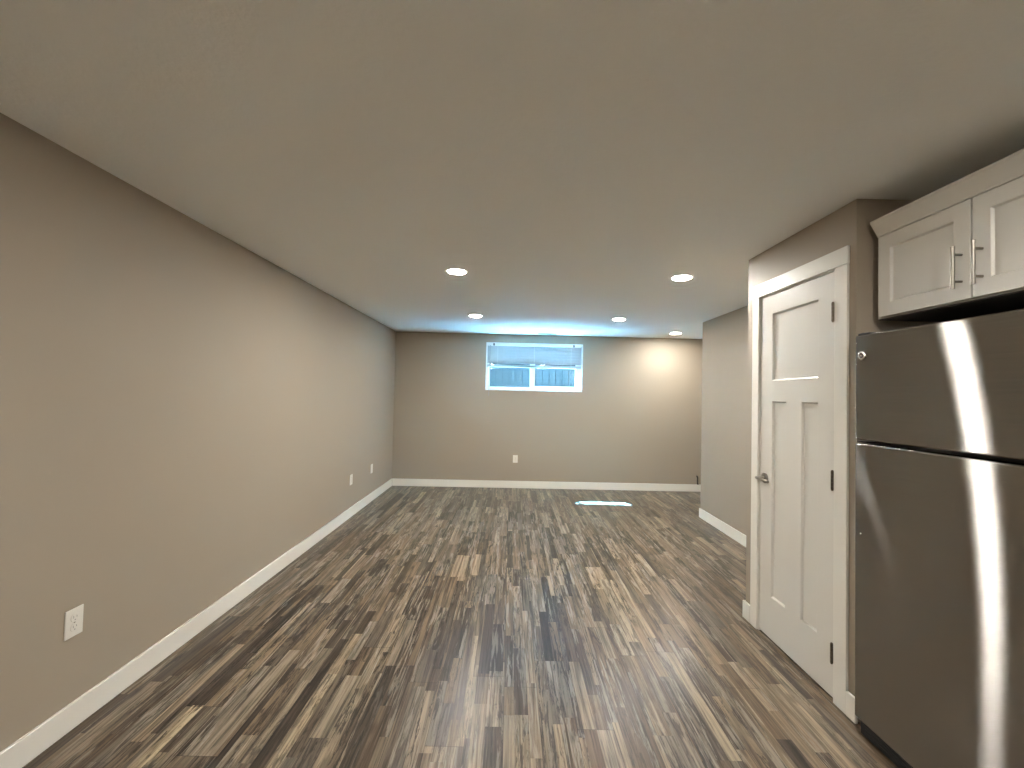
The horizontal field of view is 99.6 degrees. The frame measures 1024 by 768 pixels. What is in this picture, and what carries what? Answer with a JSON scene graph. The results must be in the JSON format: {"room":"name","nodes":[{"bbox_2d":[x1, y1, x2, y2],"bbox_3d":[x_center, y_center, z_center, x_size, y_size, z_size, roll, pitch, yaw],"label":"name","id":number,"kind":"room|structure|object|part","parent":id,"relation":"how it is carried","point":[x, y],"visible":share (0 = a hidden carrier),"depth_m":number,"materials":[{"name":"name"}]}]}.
{"room":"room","nodes":[
{"label":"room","id":0,"kind":"room"},
{"bbox_2d":[0,113,395,751],"bbox_3d":[-1.843,0.250,2.060,0.120,2.336,9.580,1,-1,0],"label":"wall","id":1,"kind":"structure","parent":0,"point":[181,409],"depth_m":2.06,"materials":[{"name":"beige paint"}]},
{"bbox_2d":[64,604,83,640],"bbox_3d":[-1.795,0.977,1.775,0.008,0.115,0.073,1,-1,0],"label":"wall outlet","id":2,"kind":"object","parent":1,"relation":"attached to","point":[73,626],"visible":1,"depth_m":1.77,"materials":[{"name":"beige plastic"}]},
{"bbox_2d":[70,622,78,631],"bbox_3d":[-1.793,0.996,1.775,0.002,0.034,0.034,1,-1,0],"label":"receptacle","id":3,"kind":"object","parent":2,"relation":"attached to","point":[74,626],"depth_m":1.77,"materials":[{"name":"grey plastic"}]},
{"bbox_2d":[71,613,78,621],"bbox_3d":[-1.792,0.957,1.776,0.002,0.034,0.034,1,-1,0],"label":"receptacle","id":4,"kind":"object","parent":2,"relation":"attached to","point":[74,616],"depth_m":1.78,"materials":[{"name":"grey plastic"}]},
{"bbox_2d":[0,479,391,767],"bbox_3d":[-1.802,1.362,1.942,0.014,0.108,9.160,1,-1,0],"label":"baseboard","id":5,"kind":"structure","parent":1,"relation":"attached to","point":[29,746],"depth_m":2.10,"materials":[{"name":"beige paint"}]},
{"bbox_2d":[22,486,897,767],"bbox_3d":[0.555,1.534,2.053,4.973,0.120,9.620,1,-1,0],"label":"floor","id":6,"kind":"structure","parent":0,"point":[432,627],"depth_m":2.27,"materials":[{"name":"laminate"}]},
{"bbox_2d":[855,309,1023,767],"bbox_3d":[1.829,0.632,1.507,0.785,1.711,0.750,1,-1,-1],"label":"refrigerator","id":7,"kind":"object","parent":6,"relation":"on","point":[939,466],"visible":1,"depth_m":1.51,"materials":[{"name":"grey metal"}]},
{"bbox_3d":[1.536,0.007,1.514,0.060,0.450,0.750,1,-1,-1],"label":"freezer door","id":8,"kind":"part","parent":7,"relation":"part of","materials":[{"name":"silver metal"}]},
{"bbox_2d":[0,0,1023,338],"bbox_3d":[0.612,-0.961,2.116,4.973,0.200,9.620,1,-1,0],"label":"ceiling","id":9,"kind":"structure","parent":0,"point":[575,158],"depth_m":1.49,"materials":[{"name":"white paint"}]},
{"bbox_2d":[445,268,467,274],"bbox_3d":[-0.420,-0.852,3.287,0.174,0.005,0.174,1,-1,0],"label":"recessed light","id":10,"kind":"object","parent":9,"relation":"in","point":[454,271],"visible":1,"depth_m":3.27,"materials":[{"name":"beige paint"}]},
{"bbox_2d":[448,269,464,273],"bbox_3d":[-0.420,-0.852,3.287,0.132,0.004,0.132,1,-1,0],"label":"diffuser","id":11,"kind":"object","parent":10,"relation":"attached to","point":[451,271],"depth_m":3.27,"materials":[{"name":"white plastic"}]},
{"bbox_2d":[468,314,482,316],"bbox_3d":[-0.433,-0.805,5.130,0.174,0.005,0.174,1,-1,0],"label":"recessed light","id":12,"kind":"object","parent":9,"relation":"in","point":[472,315],"visible":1,"depth_m":5.09,"materials":[{"name":"beige paint"}]},
{"bbox_2d":[537,333,557,334],"bbox_3d":[0.526,-0.749,6.462,0.300,0.006,0.110,1,-1,-1],"label":"ceiling vent","id":13,"kind":"object","parent":9,"relation":"in","point":[537,333],"visible":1,"depth_m":6.42,"materials":[{"name":"beige paint"}]},
{"bbox_2d":[612,318,625,320],"bbox_3d":[1.272,-0.766,5.144,0.174,0.005,0.174,1,-1,0],"label":"recessed light","id":14,"kind":"object","parent":9,"relation":"in","point":[614,319],"visible":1,"depth_m":5.13,"materials":[{"name":"beige paint"}]},
{"bbox_2d":[670,275,693,280],"bbox_3d":[1.300,-0.812,3.316,0.174,0.005,0.174,1,-1,0],"label":"recessed light","id":15,"kind":"object","parent":9,"relation":"in","point":[677,277],"visible":1,"depth_m":3.30,"materials":[{"name":"beige paint"}]},
{"bbox_2d":[673,276,690,280],"bbox_3d":[1.300,-0.812,3.316,0.132,0.004,0.132,1,-1,0],"label":"diffuser","id":16,"kind":"object","parent":15,"relation":"attached to","point":[675,278],"depth_m":3.32,"materials":[{"name":"white plastic"}]},
{"bbox_2d":[490,363,574,388],"bbox_3d":[0.346,-0.306,7.381,2.804,1.420,1.120,1,-1,0],"label":"wall","id":17,"kind":"structure","parent":0,"point":[499,376],"depth_m":7.87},
{"bbox_2d":[392,331,701,484],"bbox_3d":[0.581,0.424,6.700,4.752,2.336,0.201,1,-1,-1],"label":"wall","id":18,"kind":"structure","parent":0,"point":[636,417],"depth_m":6.60,"materials":[{"name":"beige paint"}]},
{"bbox_2d":[513,455,517,462],"bbox_3d":[0.050,1.137,6.570,0.073,0.115,0.008,1,-1,-1],"label":"wall outlet","id":19,"kind":"object","parent":18,"relation":"attached to","point":[515,457],"visible":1,"depth_m":6.57,"materials":[{"name":"beige plastic"}]},
{"bbox_2d":[485,342,582,391],"bbox_3d":[0.339,-0.254,6.712,1.480,0.731,0.204,1,-1,-1],"label":"window","id":20,"kind":"structure","parent":18,"relation":"in","point":[578,372],"depth_m":6.66,"materials":[{"name":"white plastic"}]},
{"bbox_3d":[-0.009,-0.261,6.714,0.693,0.641,0.026,1,-1,-1],"label":"fixed sash","id":21,"kind":"part","parent":20,"relation":"part of","materials":[{"name":"white plastic"}]},
{"bbox_2d":[487,343,581,395],"bbox_3d":[0.339,-0.205,6.631,1.444,0.809,0.069,1,-1,-1],"label":"window blind","id":22,"kind":"object","parent":20,"relation":"attached to","point":[498,353],"visible":1,"depth_m":6.64,"materials":[{"name":"white plastic"}]},
{"bbox_3d":[0.340,-0.257,6.642,1.440,0.016,0.049,1,-1,-1],"label":"rail","id":23,"kind":"part","parent":22,"relation":"part of","materials":[{"name":"plastic"}]},
{"bbox_3d":[0.662,-0.247,6.693,0.744,0.641,0.028,1,-1,-1],"label":"sliding sash","id":24,"kind":"part","parent":20,"relation":"part of","materials":[{"name":"white plastic"}]},
{"bbox_2d":[392,478,700,491],"bbox_3d":[0.546,1.534,6.565,4.704,0.108,0.014,1,-1,-1],"label":"baseboard","id":25,"kind":"structure","parent":18,"relation":"attached to","point":[395,482],"depth_m":6.56,"materials":[{"name":"beige paint"}]},
{"bbox_2d":[701,306,747,534],"bbox_3d":[2.619,0.331,1.240,0.665,2.336,7.923,1,-1,0],"label":"wall","id":26,"kind":"structure","parent":0,"point":[725,337],"depth_m":4.62,"materials":[{"name":"beige paint"}]},
{"bbox_2d":[699,508,745,546],"bbox_3d":[2.247,1.507,4.004,0.014,0.108,2.363,1,-1,0],"label":"baseboard","id":27,"kind":"structure","parent":26,"relation":"attached to","point":[720,525],"depth_m":4.58,"materials":[{"name":"beige paint"}]},
{"bbox_2d":[746,199,938,721],"bbox_3d":[1.912,0.344,2.389,0.741,2.336,0.896,1,-1,0],"label":"wall","id":28,"kind":"structure","parent":0,"point":[850,225],"depth_m":1.98,"materials":[{"name":"beige paint"}]},
{"bbox_2d":[743,600,749,622],"bbox_3d":[1.508,1.459,2.779,0.014,0.108,0.085,1,-1,0],"label":"baseboard","id":29,"kind":"structure","parent":28,"relation":"attached to","point":[746,606],"depth_m":2.77,"materials":[{"name":"beige paint"}]},
{"bbox_2d":[750,245,849,714],"bbox_3d":[1.568,0.436,2.369,0.182,2.135,0.788,1,-1,0],"label":"door","id":30,"kind":"structure","parent":28,"relation":"in","point":[799,561],"depth_m":2.29,"materials":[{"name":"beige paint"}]},
{"bbox_3d":[1.531,0.486,2.725,0.012,2.051,0.070,1,-1,0],"label":"casing","id":31,"kind":"part","parent":30,"relation":"part of","materials":[{"name":"beige paint"}]},
{"bbox_3d":[1.501,0.569,2.578,0.055,0.021,0.126,1,-1,0],"label":"lever handle","id":32,"kind":"part","parent":30,"relation":"part of","materials":[{"name":"silver metal"}]},
{"bbox_3d":[1.556,-0.590,2.396,0.013,0.084,0.788,1,-1,0],"label":"head casing","id":33,"kind":"part","parent":30,"relation":"part of","materials":[{"name":"beige paint"}]},
{"bbox_3d":[1.533,0.468,2.016,0.012,2.051,0.079,1,-1,0],"label":"casing","id":34,"kind":"part","parent":30,"relation":"part of","materials":[{"name":"beige paint"}]},
{"bbox_2d":[846,691,857,723],"bbox_3d":[1.510,1.437,1.924,0.014,0.108,0.053,1,-1,0],"label":"baseboard","id":35,"kind":"structure","parent":28,"relation":"attached to","point":[850,699],"depth_m":1.92,"materials":[{"name":"beige paint"}]},
{"bbox_2d":[870,148,1023,321],"bbox_3d":[1.943,-0.505,1.533,0.720,0.436,0.820,1,-1,0],"label":"upper cabinet","id":36,"kind":"object","parent":28,"relation":"attached to","point":[955,251],"visible":0.99,"depth_m":1.58,"materials":[{"name":"beige paint"}]},
{"bbox_3d":[1.631,-0.475,1.723,0.020,0.355,0.384,1,-1,0],"label":"cabinet door","id":37,"kind":"part","parent":36,"relation":"part of","materials":[{"name":"beige paint"}]},
{"bbox_3d":[1.636,-0.695,1.528,0.081,0.070,0.802,1,-1,0],"label":"crown molding","id":38,"kind":"part","parent":36,"relation":"part of","materials":[{"name":"beige paint"}]},
{"bbox_3d":[1.968,-0.288,1.537,0.657,0.004,0.797,1,-1,0],"label":"panel","id":39,"kind":"part","parent":36,"relation":"part of","materials":[{"name":"grey wood"}]},
{"bbox_3d":[1.600,-0.418,1.560,0.039,0.153,0.012,1,-1,0],"label":"bar pull","id":40,"kind":"part","parent":36,"relation":"part of","materials":[{"name":"silver metal"}]},
{"bbox_3d":[1.601,-0.419,1.490,0.039,0.153,0.012,1,-1,0],"label":"bar pull","id":41,"kind":"part","parent":36,"relation":"part of","materials":[{"name":"silver metal"}]},
{"bbox_3d":[1.632,-0.485,1.333,0.020,0.355,0.384,1,-1,0],"label":"cabinet door","id":42,"kind":"part","parent":36,"relation":"part of","materials":[{"name":"beige paint"}]}
]}

